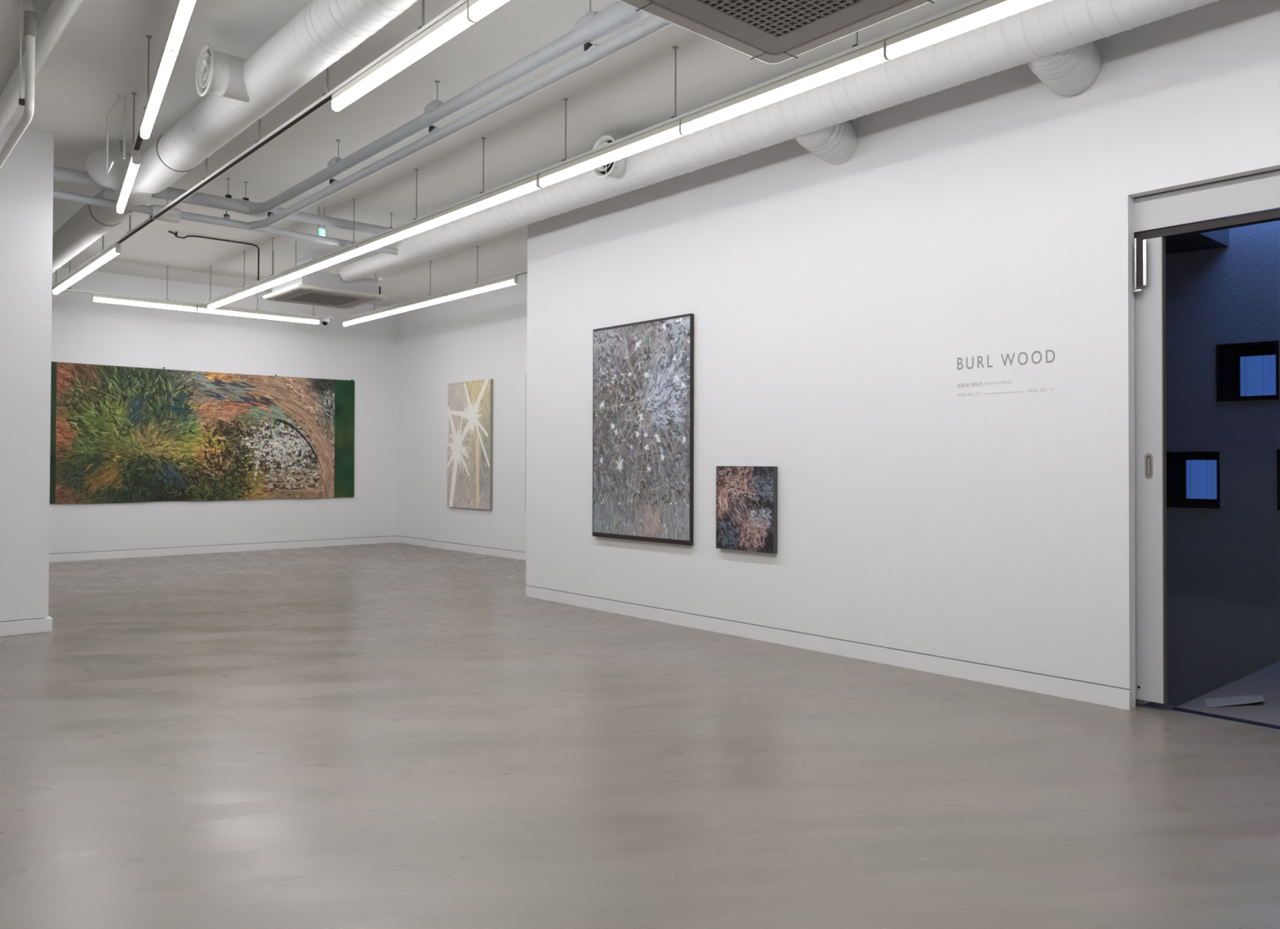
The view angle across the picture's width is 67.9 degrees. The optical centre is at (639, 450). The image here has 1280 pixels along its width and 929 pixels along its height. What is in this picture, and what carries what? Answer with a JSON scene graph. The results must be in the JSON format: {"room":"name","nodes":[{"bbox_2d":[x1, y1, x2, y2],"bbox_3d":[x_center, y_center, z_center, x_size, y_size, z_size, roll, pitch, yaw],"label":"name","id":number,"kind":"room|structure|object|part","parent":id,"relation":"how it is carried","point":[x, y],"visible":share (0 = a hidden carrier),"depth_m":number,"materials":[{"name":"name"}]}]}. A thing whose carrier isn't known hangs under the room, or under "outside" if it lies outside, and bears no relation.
{"room":"museum","nodes":[
{"label":"museum","id":0,"kind":"room"},
{"bbox_2d":[0,124,53,622],"bbox_3d":[-6.913,-0.586,5.970,5.507,4.040,0.220,1,-1,-41],"label":"wall","id":1,"kind":"structure","parent":0,"point":[26,175],"depth_m":7.59,"materials":[{"name":"white paint"}]},
{"bbox_2d":[0,615,52,636],"bbox_3d":[-6.909,1.380,5.954,5.535,0.108,0.244,1,-1,-41],"label":"baseboard","id":2,"kind":"structure","parent":1,"relation":"attached to","point":[37,625],"depth_m":7.57,"materials":[{"name":"paint"}]},
{"bbox_2d":[48,266,397,554],"bbox_3d":[-8.550,-0.504,12.644,11.877,4.040,0.200,1,-1,-41],"label":"wall","id":3,"kind":"structure","parent":0,"point":[84,331],"depth_m":14.56,"materials":[{"name":"white paint"}]},
{"bbox_2d":[49,361,355,503],"bbox_3d":[-5.880,-0.217,14.838,2.916,1.968,0.033,1,-1,-41],"label":"canvas","id":4,"kind":"object","parent":3,"relation":"attached to","point":[119,434],"visible":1,"depth_m":14.17},
{"bbox_2d":[48,536,395,562],"bbox_3d":[-8.573,1.460,12.483,11.674,0.108,0.022,1,-1,-41],"label":"baseboard","id":5,"kind":"structure","parent":3,"relation":"attached to","point":[321,543],"depth_m":14.34,"materials":[{"name":"paint"}]},
{"bbox_2d":[74,256,527,297],"bbox_3d":[-4.327,-2.536,11.174,5.825,0.026,5.850,1,-1,-41],"label":"trim","id":6,"kind":"structure","parent":3,"relation":"attached to","point":[74,256],"depth_m":13.29,"materials":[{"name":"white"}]},
{"bbox_2d":[396,275,527,552],"bbox_3d":[-1.828,-0.466,13.846,0.200,4.040,6.886,1,-1,-41],"label":"wall","id":7,"kind":"structure","parent":0,"point":[483,335],"depth_m":14.85,"materials":[{"name":"white paint"}]},
{"bbox_2d":[395,536,525,559],"bbox_3d":[-1.906,1.499,13.764,0.022,0.108,6.875,1,-1,-41],"label":"baseboard","id":8,"kind":"structure","parent":7,"relation":"attached to","point":[446,545],"depth_m":14.66,"materials":[{"name":"paint"}]},
{"bbox_2d":[447,378,493,509],"bbox_3d":[-2.610,-0.088,14.540,0.043,1.937,1.245,1,-1,-41],"label":"painting","id":9,"kind":"object","parent":7,"relation":"attached to","point":[469,403],"visible":1,"depth_m":14.48,"materials":[{"name":"paint"}]},
{"bbox_2d":[524,373,526,511],"bbox_3d":[-1.233,-0.125,12.981,0.040,1.940,1.105,1,-1,-41],"label":"painting","id":10,"kind":"object","parent":7,"relation":"attached to","point":[526,373],"visible":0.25,"depth_m":13.37,"materials":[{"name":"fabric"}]},
{"bbox_2d":[0,0,972,306],"bbox_3d":[-2.259,-2.698,5.391,12.077,0.200,19.435,1,-1,-41],"label":"ceiling","id":11,"kind":"structure","parent":0,"point":[101,55],"depth_m":7.19,"materials":[{"name":"paint"}]},
{"bbox_2d":[0,0,36,168],"bbox_3d":[-4.355,-2.209,6.424,0.085,0.764,2.506,1,-1,-41],"label":"drain pipe","id":12,"kind":"object","parent":11,"relation":"hanging from","point":[30,15],"visible":1,"depth_m":5.50,"materials":[{"name":"white plastic"}]},
{"bbox_3d":[-3.581,-2.311,5.498,0.009,0.580,0.009,0,-1,26],"label":"rod","id":13,"kind":"part","parent":12,"relation":"part of","materials":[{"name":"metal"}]},
{"bbox_2d":[24,10,36,39],"bbox_3d":[-3.537,-2.470,5.519,0.062,0.140,0.062,1,-1,-41],"label":"socket","id":14,"kind":"object","parent":12,"relation":"attached to","point":[30,16],"depth_m":5.49,"materials":[{"name":"plastic"}]},
{"bbox_2d":[0,0,82,134],"bbox_3d":[-1.800,-2.533,3.727,0.116,0.116,9.934,1,-1,-41],"label":"ceiling pipe","id":15,"kind":"object","parent":11,"relation":"attached to","point":[60,13],"visible":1,"depth_m":5.79,"materials":[{"name":"white metal"}]},
{"bbox_2d":[52,189,133,273],"bbox_3d":[-6.254,-2.263,10.373,0.309,0.309,4.800,1,-1,-41],"label":"air duct","id":16,"kind":"object","parent":11,"relation":"hanging from","point":[90,223],"visible":0.61,"depth_m":9.37,"materials":[{"name":"metal"}]},
{"bbox_2d":[106,93,125,174],"bbox_3d":[-3.834,-2.299,6.947,0.175,0.568,0.060,0,-1,31],"label":"conduit","id":17,"kind":"object","parent":11,"relation":"hanging from","point":[118,100],"visible":1,"depth_m":6.92,"materials":[{"name":"white metal"}]},
{"bbox_2d":[115,0,177,205],"bbox_3d":[-2.085,-2.370,4.386,0.048,0.480,8.850,1,-1,-32],"label":"rail","id":18,"kind":"object","parent":11,"relation":"hanging from","point":[137,143],"visible":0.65,"depth_m":6.43,"materials":[{"name":"white metal"}]},
{"bbox_3d":[-4.318,-2.343,7.913,0.036,0.458,0.036,1,-1,-41],"label":"hanging rod","id":19,"kind":"part","parent":18,"relation":"part of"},
{"bbox_2d":[116,149,140,213],"bbox_3d":[-3.945,-2.047,7.318,0.053,0.104,1.550,1,-1,-32],"label":"fluorescent light","id":20,"kind":"object","parent":18,"relation":"attached to","point":[134,163],"visible":1,"depth_m":7.09,"materials":[{"name":"white plastic"}]},
{"bbox_3d":[-3.660,-2.354,6.874,0.036,0.458,0.036,1,-1,-41],"label":"hanging rod","id":21,"kind":"part","parent":18,"relation":"part of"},
{"bbox_3d":[-3.077,-2.364,5.953,0.036,0.458,0.036,1,-1,-41],"label":"hanging rod","id":22,"kind":"part","parent":18,"relation":"part of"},
{"bbox_2d":[140,34,178,138],"bbox_3d":[-2.779,-2.067,5.476,0.052,0.104,1.550,1,-1,-32],"label":"fluorescent light","id":23,"kind":"object","parent":18,"relation":"attached to","point":[168,56],"visible":0.94,"depth_m":5.35,"materials":[{"name":"white plastic"}]},
{"bbox_2d":[168,0,195,50],"bbox_3d":[-1.951,-2.081,4.167,0.052,0.104,1.528,1,-1,-32],"label":"fluorescent light","id":24,"kind":"object","parent":18,"relation":"attached to","point":[184,8],"visible":1,"depth_m":4.54,"materials":[{"name":"white plastic"}]},
{"bbox_2d":[62,260,333,319],"bbox_3d":[-6.066,-2.267,13.298,3.670,0.480,0.040,1,-1,-41],"label":"rail","id":25,"kind":"object","parent":11,"relation":"hanging from","point":[69,289],"visible":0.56,"depth_m":13.02,"materials":[{"name":"white metal"}]},
{"bbox_2d":[92,293,196,311],"bbox_3d":[-6.641,-1.985,12.789,1.270,0.104,0.052,1,-1,-41],"label":"fluorescent light","id":26,"kind":"object","parent":25,"relation":"attached to","point":[95,297],"visible":1,"depth_m":12.75,"materials":[{"name":"white plastic"}]},
{"bbox_3d":[-6.445,-2.284,12.965,0.036,0.458,0.036,1,-1,-41],"label":"hanging rod","id":27,"kind":"part","parent":25,"relation":"part of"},
{"bbox_2d":[196,304,319,324],"bbox_3d":[-5.505,-1.968,13.790,1.740,0.104,0.052,1,-1,-41],"label":"fluorescent light","id":28,"kind":"object","parent":25,"relation":"attached to","point":[200,308],"visible":1,"depth_m":13.75,"materials":[{"name":"white plastic"}]},
{"bbox_2d":[320,317,328,325],"bbox_3d":[-4.780,-1.952,14.428,0.128,0.112,0.128,1,-1,-41],"label":"dome camera","id":29,"kind":"object","parent":25,"relation":"attached to","point":[325,321],"visible":1,"depth_m":14.39,"materials":[{"name":"white plastic"}]},
{"bbox_3d":[-4.780,-1.978,14.428,0.128,0.060,0.128,1,-1,-41],"label":"mount plate","id":30,"kind":"part","parent":29,"relation":"part of","materials":[{"name":"white plastic"}]},
{"bbox_2d":[168,231,259,280],"bbox_3d":[-5.054,-2.301,11.305,1.037,0.458,0.049,1,-1,-41],"label":"conduit","id":31,"kind":"object","parent":11,"relation":"hanging from","point":[175,233],"visible":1,"depth_m":11.39,"materials":[{"name":"metal"}]},
{"bbox_2d":[53,165,393,234],"bbox_3d":[-4.892,-2.416,8.111,6.330,0.311,0.233,1,-1,-41],"label":"insulated pipe","id":32,"kind":"object","parent":11,"relation":"hanging from","point":[227,202],"visible":0.64,"depth_m":8.89,"materials":[{"name":"metal"}]},
{"bbox_2d":[53,190,398,254],"bbox_3d":[-4.915,-2.184,8.097,6.282,0.185,0.178,1,-1,-42],"label":"insulated pipe","id":33,"kind":"object","parent":32,"relation":"hanging from","point":[174,215],"visible":0.75,"depth_m":8.80,"materials":[{"name":"metal"}]},
{"bbox_2d":[85,0,417,205],"bbox_3d":[-1.154,-2.364,4.445,0.543,0.402,10.162,1,-1,-42],"label":"air duct","id":34,"kind":"object","parent":11,"relation":"hanging from","point":[240,91],"visible":0.91,"depth_m":5.77,"materials":[{"name":"white metal"}]},
{"bbox_2d":[195,43,249,102],"bbox_3d":[-2.518,-2.304,5.869,0.350,0.311,0.311,1,-1,-41],"label":"outlet","id":35,"kind":"object","parent":34,"relation":"attached to","point":[219,73],"depth_m":5.77,"materials":[{"name":"white metal"}]},
{"bbox_2d":[52,0,468,288],"bbox_3d":[-2.517,-2.345,6.450,0.044,0.480,14.970,1,-1,-41],"label":"rail","id":36,"kind":"object","parent":11,"relation":"hanging from","point":[326,97],"visible":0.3,"depth_m":6.46,"materials":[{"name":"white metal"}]},
{"bbox_2d":[53,267,84,294],"bbox_3d":[-6.782,-2.005,11.285,0.052,0.104,1.561,1,-1,-41],"label":"fluorescent light","id":37,"kind":"object","parent":36,"relation":"attached to","point":[76,276],"visible":0.94,"depth_m":11.22,"materials":[{"name":"white plastic"}]},
{"bbox_2d":[80,243,120,275],"bbox_3d":[-5.741,-2.017,10.104,0.052,0.104,1.570,1,-1,-41],"label":"fluorescent light","id":38,"kind":"object","parent":36,"relation":"attached to","point":[114,250],"visible":1,"depth_m":9.96,"materials":[{"name":"white plastic"}]},
{"bbox_3d":[-5.647,-2.320,10.002,0.036,0.458,0.036,1,-1,-41],"label":"hanging rod","id":39,"kind":"part","parent":36,"relation":"part of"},
{"bbox_3d":[-4.920,-2.328,9.177,0.036,0.458,0.036,1,-1,-41],"label":"hanging rod","id":40,"kind":"part","parent":36,"relation":"part of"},
{"bbox_3d":[-4.093,-2.338,8.239,0.036,0.458,0.036,1,-1,-41],"label":"hanging rod","id":41,"kind":"part","parent":36,"relation":"part of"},
{"bbox_3d":[-3.393,-2.346,7.445,0.036,0.458,0.036,1,-1,-41],"label":"hanging rod","id":42,"kind":"part","parent":36,"relation":"part of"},
{"bbox_3d":[-2.629,-2.354,6.578,0.036,0.458,0.036,1,-1,-41],"label":"hanging rod","id":43,"kind":"part","parent":36,"relation":"part of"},
{"bbox_3d":[-1.882,-2.363,5.731,0.036,0.458,0.036,1,-1,-41],"label":"hanging rod","id":44,"kind":"part","parent":36,"relation":"part of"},
{"bbox_2d":[331,0,475,111],"bbox_3d":[-1.298,-2.067,5.063,0.052,0.104,1.528,1,-1,-41],"label":"fluorescent light","id":45,"kind":"object","parent":36,"relation":"attached to","point":[458,20],"visible":0.94,"depth_m":4.95,"materials":[{"name":"white plastic"}]},
{"bbox_3d":[-1.105,-2.372,4.849,0.036,0.458,0.036,1,-1,-41],"label":"hanging rod","id":46,"kind":"part","parent":36,"relation":"part of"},
{"bbox_2d":[468,0,509,22],"bbox_3d":[-0.280,-2.079,3.908,0.052,0.104,1.528,1,-1,-41],"label":"fluorescent light","id":47,"kind":"object","parent":36,"relation":"attached to","point":[477,9],"visible":1,"depth_m":4.39,"materials":[{"name":"white plastic"}]},
{"bbox_2d":[316,205,325,236],"bbox_3d":[-3.318,-2.376,9.909,0.080,0.333,0.041,1,-1,-41],"label":"exit sign","id":48,"kind":"object","parent":11,"relation":"hanging from","point":[321,232],"visible":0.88,"depth_m":9.89,"materials":[{"name":"green plastic"}]},
{"bbox_3d":[-3.310,-2.262,9.898,0.074,0.099,0.005,1,-1,-41],"label":"lit panel","id":49,"kind":"part","parent":48,"relation":"part of","materials":[{"name":"white"}]},
{"bbox_2d":[262,240,386,309],"bbox_3d":[-3.996,-2.216,12.083,1.190,0.601,1.170,1,-1,-41],"label":"air conditioner","id":50,"kind":"object","parent":11,"relation":"hanging from","point":[317,288],"visible":0.87,"depth_m":11.84,"materials":[{"name":"white plastic"}]},
{"bbox_3d":[-4.631,-2.319,12.011,0.011,0.400,0.011,0,-1,26],"label":"hanging rod","id":51,"kind":"part","parent":50,"relation":"part of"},
{"bbox_3d":[-4.148,-2.325,11.463,0.011,0.400,0.011,0,-1,26],"label":"hanging rod","id":52,"kind":"part","parent":50,"relation":"part of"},
{"bbox_2d":[275,289,373,307],"bbox_3d":[-4.005,-1.924,12.072,0.926,0.012,0.926,1,-1,-41],"label":"grille","id":53,"kind":"object","parent":50,"relation":"attached to","point":[300,296],"depth_m":12.07,"materials":[{"name":"plastic"}]},
{"bbox_3d":[-4.005,-1.942,12.073,1.170,0.052,1.170,1,-1,-41],"label":"panel","id":54,"kind":"part","parent":50,"relation":"part of","materials":[{"name":"plastic"}]},
{"bbox_3d":[-4.004,-2.066,12.074,0.970,0.200,0.970,1,-1,-41],"label":"casing","id":55,"kind":"part","parent":50,"relation":"part of","materials":[{"name":"plastic"}]},
{"bbox_2d":[342,245,527,319],"bbox_3d":[-2.718,-2.266,12.524,0.044,0.480,5.550,1,-1,-41],"label":"rail","id":56,"kind":"object","parent":11,"relation":"hanging from","point":[524,271],"visible":0.74,"depth_m":12.29,"materials":[{"name":"white metal"}]},
{"bbox_2d":[342,306,392,326],"bbox_3d":[-4.018,-1.960,13.994,0.052,0.104,1.550,1,-1,-41],"label":"fluorescent light","id":57,"kind":"object","parent":56,"relation":"attached to","point":[386,312],"visible":1,"depth_m":13.94,"materials":[{"name":"white plastic"}]},
{"bbox_2d":[390,293,448,314],"bbox_3d":[-2.986,-1.972,12.824,0.052,0.104,1.550,1,-1,-41],"label":"fluorescent light","id":58,"kind":"object","parent":56,"relation":"attached to","point":[441,298],"visible":1,"depth_m":12.76,"materials":[{"name":"white plastic"}]},
{"bbox_3d":[-2.775,-2.276,12.589,0.036,0.458,0.036,1,-1,-41],"label":"hanging rod","id":59,"kind":"part","parent":56,"relation":"part of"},
{"bbox_3d":[-2.002,-2.285,11.712,0.036,0.458,0.036,1,-1,-41],"label":"hanging rod","id":60,"kind":"part","parent":56,"relation":"part of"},
{"bbox_2d":[446,275,518,300],"bbox_3d":[-1.955,-1.984,11.653,0.052,0.104,1.550,1,-1,-41],"label":"fluorescent light","id":61,"kind":"object","parent":56,"relation":"attached to","point":[512,280],"visible":1,"depth_m":11.56,"materials":[{"name":"white plastic"}]},
{"bbox_2d":[248,0,648,215],"bbox_3d":[-1.813,-2.413,6.999,0.217,0.325,5.706,1,-1,-41],"label":"insulated pipe","id":62,"kind":"object","parent":11,"relation":"hanging from","point":[593,26],"visible":0.98,"depth_m":6.13,"materials":[{"name":"metal"}]},
{"bbox_3d":[-2.494,-2.466,7.864,0.036,0.200,0.036,1,-1,-41],"label":"hanging rod","id":63,"kind":"part","parent":62,"relation":"part of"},
{"bbox_3d":[-1.417,-2.478,6.641,0.036,0.200,0.036,1,-1,-41],"label":"hanging rod","id":64,"kind":"part","parent":62,"relation":"part of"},
{"bbox_2d":[248,16,672,229],"bbox_3d":[-1.793,-2.205,6.983,0.159,0.131,5.814,1,-1,-41],"label":"insulated pipe","id":65,"kind":"object","parent":62,"relation":"hanging from","point":[593,54],"visible":0.94,"depth_m":6.06,"materials":[{"name":"metal"}]},
{"bbox_2d":[204,0,985,303],"bbox_3d":[-0.702,-2.330,7.136,0.044,0.480,16.000,1,-1,-41],"label":"rail","id":66,"kind":"object","parent":11,"relation":"hanging from","point":[855,47],"visible":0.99,"depth_m":6.24,"materials":[{"name":"white metal"}]},
{"bbox_3d":[-5.872,-2.281,13.003,0.036,0.458,0.036,1,-1,-41],"label":"hanging rod","id":67,"kind":"part","parent":66,"relation":"part of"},
{"bbox_2d":[207,286,249,309],"bbox_3d":[-5.377,-1.985,12.436,0.052,0.104,1.570,1,-1,-41],"label":"fluorescent light","id":68,"kind":"object","parent":66,"relation":"attached to","point":[240,294],"visible":0.96,"depth_m":12.38,"materials":[{"name":"white plastic"}]},
{"bbox_3d":[-5.000,-2.292,12.012,0.036,0.458,0.036,1,-1,-41],"label":"hanging rod","id":69,"kind":"part","parent":66,"relation":"part of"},
{"bbox_3d":[-4.365,-2.299,11.292,0.036,0.458,0.036,1,-1,-41],"label":"hanging rod","id":70,"kind":"part","parent":66,"relation":"part of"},
{"bbox_2d":[248,267,298,294],"bbox_3d":[-4.343,-1.997,11.262,0.052,0.104,1.540,1,-1,-41],"label":"fluorescent light","id":71,"kind":"object","parent":66,"relation":"attached to","point":[291,274],"visible":0.95,"depth_m":11.20,"materials":[{"name":"white plastic"}]},
{"bbox_2d":[297,244,359,276],"bbox_3d":[-3.322,-2.008,10.104,0.052,0.104,1.528,1,-1,-41],"label":"fluorescent light","id":72,"kind":"object","parent":66,"relation":"attached to","point":[348,253],"visible":0.96,"depth_m":10.04,"materials":[{"name":"white plastic"}]},
{"bbox_3d":[-2.897,-2.316,9.627,0.036,0.458,0.036,1,-1,-41],"label":"hanging rod","id":73,"kind":"part","parent":66,"relation":"part of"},
{"bbox_2d":[356,214,436,254],"bbox_3d":[-2.305,-2.020,8.950,0.052,0.104,1.528,1,-1,-41],"label":"fluorescent light","id":74,"kind":"object","parent":66,"relation":"attached to","point":[425,224],"visible":0.98,"depth_m":8.88,"materials":[{"name":"white plastic"}]},
{"bbox_3d":[-2.031,-2.325,8.644,0.036,0.458,0.036,1,-1,-41],"label":"hanging rod","id":75,"kind":"part","parent":66,"relation":"part of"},
{"bbox_3d":[-1.284,-2.334,7.796,0.036,0.458,0.036,1,-1,-41],"label":"hanging rod","id":76,"kind":"part","parent":66,"relation":"part of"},
{"bbox_2d":[433,174,542,226],"bbox_3d":[-1.278,-2.032,7.785,0.052,0.104,1.561,1,-1,-41],"label":"fluorescent light","id":77,"kind":"object","parent":66,"relation":"attached to","point":[529,184],"visible":0.97,"depth_m":7.69,"materials":[{"name":"white plastic"}]},
{"bbox_3d":[-0.543,-2.342,6.956,0.036,0.458,0.036,1,-1,-41],"label":"hanging rod","id":78,"kind":"part","parent":66,"relation":"part of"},
{"bbox_2d":[538,118,684,187],"bbox_3d":[-0.236,-2.044,6.603,0.052,0.104,1.528,1,-1,-41],"label":"fluorescent light","id":79,"kind":"object","parent":66,"relation":"attached to","point":[669,131],"visible":0.98,"depth_m":6.51,"materials":[{"name":"white plastic"}]},
{"bbox_3d":[0.227,-2.351,6.082,0.036,0.458,0.036,1,-1,-41],"label":"hanging rod","id":80,"kind":"part","parent":66,"relation":"part of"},
{"bbox_2d":[680,39,888,135],"bbox_3d":[0.773,-2.055,5.457,0.052,0.104,1.505,1,-1,-41],"label":"fluorescent light","id":81,"kind":"object","parent":66,"relation":"attached to","point":[874,54],"visible":0.96,"depth_m":5.36,"materials":[{"name":"white plastic"}]},
{"bbox_3d":[1.149,-2.362,5.036,0.036,0.458,0.036,1,-1,-41],"label":"hanging rod","id":82,"kind":"part","parent":66,"relation":"part of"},
{"bbox_2d":[885,0,1050,59],"bbox_3d":[1.782,-2.067,4.312,0.052,0.104,1.528,1,-1,-41],"label":"fluorescent light","id":83,"kind":"object","parent":66,"relation":"attached to","point":[986,11],"visible":1,"depth_m":4.58,"materials":[{"name":"white plastic"}]},
{"bbox_2d":[617,0,934,64],"bbox_3d":[0.621,-2.270,4.040,1.100,0.671,1.100,1,-1,-41],"label":"air conditioner","id":84,"kind":"object","parent":11,"relation":"hanging from","point":[771,32],"visible":1,"depth_m":4.27,"materials":[{"name":"plastic"}]},
{"bbox_3d":[0.620,-1.944,4.035,0.856,0.012,0.856,1,-1,-41],"label":"grille frame","id":85,"kind":"part","parent":84,"relation":"part of","materials":[{"name":"plastic"}]},
{"bbox_2d":[697,0,863,37],"bbox_3d":[0.620,-1.945,4.035,0.600,0.013,0.600,1,-1,-41],"label":"grille","id":86,"kind":"object","parent":84,"relation":"attached to","point":[768,18],"depth_m":4.21,"materials":[{"name":"metal"}]},
{"bbox_2d":[0,542,1279,928],"bbox_3d":[-0.544,3.018,6.845,16.700,3.100,19.435,1,-1,-41],"label":"floor","id":87,"kind":"structure","parent":0,"point":[382,735],"depth_m":4.21,"materials":[{"name":"concrete"}]},
{"bbox_2d":[1202,694,1264,707],"bbox_3d":[3.451,1.448,5.534,0.483,0.029,0.208,0,-1,-7],"label":"paper sheet","id":88,"kind":"object","parent":87,"relation":"on","point":[1230,700],"visible":1,"depth_m":5.53,"materials":[{"name":"paper"}]},
{"bbox_2d":[525,0,1279,708],"bbox_3d":[2.949,-0.560,5.371,0.280,4.040,12.150,1,-1,-41],"label":"wall","id":89,"kind":"structure","parent":0,"point":[835,308],"depth_m":6.37,"materials":[{"name":"white paint"}]},
{"bbox_2d":[592,313,693,545],"bbox_3d":[0.004,-0.172,8.461,0.042,1.944,1.307,1,-1,-41],"label":"framed painting","id":90,"kind":"object","parent":89,"relation":"attached to","point":[643,371],"visible":1,"depth_m":8.38,"materials":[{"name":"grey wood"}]},
{"bbox_2d":[715,466,777,553],"bbox_3d":[0.835,0.458,7.503,0.046,0.666,0.610,1,-1,-41],"label":"painting","id":91,"kind":"object","parent":89,"relation":"attached to","point":[746,496],"visible":1,"depth_m":7.46,"materials":[{"name":"paint"}]},
{"bbox_2d":[339,0,1218,281],"bbox_3d":[0.693,-2.286,7.085,0.946,0.435,12.680,1,-1,-41],"label":"air duct","id":92,"kind":"object","parent":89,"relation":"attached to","point":[1055,38],"visible":0.79,"depth_m":6.07,"materials":[{"name":"white metal"}]},
{"bbox_2d":[591,134,626,178],"bbox_3d":[-0.175,-2.317,7.601,0.325,0.335,0.335,1,-1,-41],"label":"air vent","id":93,"kind":"object","parent":92,"relation":"attached to","point":[617,169],"depth_m":7.52,"materials":[{"name":"white metal"}]},
{"bbox_2d":[525,585,1131,710],"bbox_3d":[0.794,1.428,7.585,0.022,0.108,5.948,1,-1,-41],"label":"baseboard","id":94,"kind":"structure","parent":89,"relation":"attached to","point":[1098,694],"depth_m":6.63,"materials":[{"name":"paint"}]},
{"bbox_2d":[957,350,1054,395],"bbox_3d":[2.270,-0.478,5.927,0.002,0.250,0.640,1,-1,-41],"label":"lettering","id":95,"kind":"object","parent":89,"relation":"attached to","point":[1046,351],"depth_m":5.91,"materials":[{"name":"paint"}]},
{"bbox_2d":[1133,170,1279,703],"bbox_3d":[4.574,-0.032,3.498,0.087,2.855,7.200,1,-1,-41],"label":"door frame","id":96,"kind":"structure","parent":89,"relation":"in","point":[1260,193],"depth_m":5.35,"materials":[{"name":"grey paint"}]},
{"bbox_2d":[1132,238,1147,293],"bbox_3d":[2.841,-1.053,5.400,0.055,0.305,0.070,1,-1,-41],"label":"bracket","id":97,"kind":"object","parent":96,"relation":"attached to","point":[1140,246],"visible":1,"depth_m":5.39,"materials":[{"name":"metal"}]},
{"bbox_3d":[2.815,-1.060,5.403,0.010,0.290,0.012,1,-1,-41],"label":"plate","id":98,"kind":"part","parent":97,"relation":"part of","materials":[{"name":"metal"}]},
{"bbox_3d":[2.859,-1.062,5.380,0.022,0.260,0.016,1,-1,-41],"label":"plate","id":99,"kind":"part","parent":97,"relation":"part of","materials":[{"name":"metal"}]},
{"bbox_3d":[2.878,0.087,5.379,0.004,0.145,0.040,1,-1,-41],"label":"pull plate","id":100,"kind":"part","parent":96,"relation":"part of","materials":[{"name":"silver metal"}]},
{"bbox_2d":[1146,457,1150,475],"bbox_3d":[2.876,0.089,5.376,0.002,0.098,0.016,1,-1,-41],"label":"door handle","id":101,"kind":"object","parent":96,"relation":"on","point":[1148,459],"depth_m":5.38,"materials":[{"name":"silver metal"}]},
{"bbox_3d":[2.566,0.089,5.768,0.045,2.660,1.138,1,-1,-41],"label":"panel","id":102,"kind":"part","parent":96,"relation":"part of","materials":[{"name":"grey paint"}]},
{"bbox_3d":[4.897,-1.245,3.163,0.072,0.046,6.252,1,-1,-41],"label":"guide rail","id":103,"kind":"part","parent":96,"relation":"part of","materials":[{"name":"metal"}]},
{"bbox_2d":[1143,702,1175,709],"bbox_3d":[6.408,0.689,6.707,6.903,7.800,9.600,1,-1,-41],"label":"door track","id":104,"kind":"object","parent":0,"point":[1152,704],"depth_m":5.44,"materials":[{"name":"metal"}]},
{"bbox_2d":[1147,217,1229,253],"bbox_3d":[2.652,-2.633,9.815,5.103,1.100,4.620,1,-1,-41],"label":"ceiling","id":105,"kind":"structure","parent":0,"point":[1218,238],"depth_m":9.55,"materials":[{"name":"paint"}]},
{"bbox_2d":[1144,704,1279,729],"bbox_3d":[4.911,1.514,3.248,0.097,0.151,6.402,1,-1,-41],"label":"trim","id":106,"kind":"structure","parent":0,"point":[1275,726],"depth_m":5.20,"materials":[{"name":"metal"}]},
{"bbox_2d":[1149,208,1279,706],"bbox_3d":[7.207,0.645,8.845,10.100,7.750,0.300,0,-1,39],"label":"wall","id":107,"kind":"structure","parent":0,"point":[1223,563],"depth_m":9.68,"materials":[{"name":"paint"}]},
{"bbox_2d":[1165,348,1166,382],"bbox_3d":[5.416,-0.787,10.282,0.533,0.574,0.272,0,-1,39],"label":"window","id":108,"kind":"structure","parent":107,"relation":"in","point":[1166,348],"depth_m":10.01,"materials":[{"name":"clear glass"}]},
{"bbox_2d":[1166,564,1167,595],"bbox_3d":[5.408,1.389,10.254,0.532,0.619,0.272,0,-1,39],"label":"window","id":109,"kind":"structure","parent":107,"relation":"in","point":[1166,564],"depth_m":9.99,"materials":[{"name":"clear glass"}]},
{"bbox_2d":[1166,451,1220,508],"bbox_3d":[5.793,0.305,9.960,0.519,0.581,0.272,0,-1,39],"label":"television screen","id":110,"kind":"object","parent":107,"relation":"in","point":[1193,477],"depth_m":10.00,"materials":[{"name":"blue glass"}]},
{"bbox_3d":[5.696,0.307,10.143,0.087,0.529,0.010,0,-1,39],"label":"pane","id":111,"kind":"part","parent":110,"relation":"part of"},
{"bbox_3d":[5.909,0.304,9.977,0.302,0.408,0.010,0,-1,39],"label":"pane","id":112,"kind":"part","parent":110,"relation":"part of","materials":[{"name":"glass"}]},
{"bbox_2d":[1216,340,1279,401],"bbox_3d":[6.187,-0.791,9.659,0.530,0.584,0.272,0,-1,39],"label":"television screen","id":113,"kind":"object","parent":107,"relation":"in","point":[1250,371],"depth_m":9.70,"materials":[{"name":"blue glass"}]},
{"bbox_3d":[6.083,-0.789,9.847,0.080,0.532,0.010,0,-1,39],"label":"pane","id":114,"kind":"part","parent":113,"relation":"part of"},
{"bbox_3d":[6.298,-0.759,9.679,0.315,0.408,0.010,0,-1,39],"label":"pane","id":115,"kind":"part","parent":113,"relation":"part of","materials":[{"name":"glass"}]},
{"bbox_2d":[1276,449,1279,510],"bbox_3d":[6.582,0.289,9.322,0.536,0.598,0.272,0,-1,39],"label":"window","id":116,"kind":"structure","parent":107,"relation":"in","point":[1277,451],"depth_m":9.38,"materials":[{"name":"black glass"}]}
]}

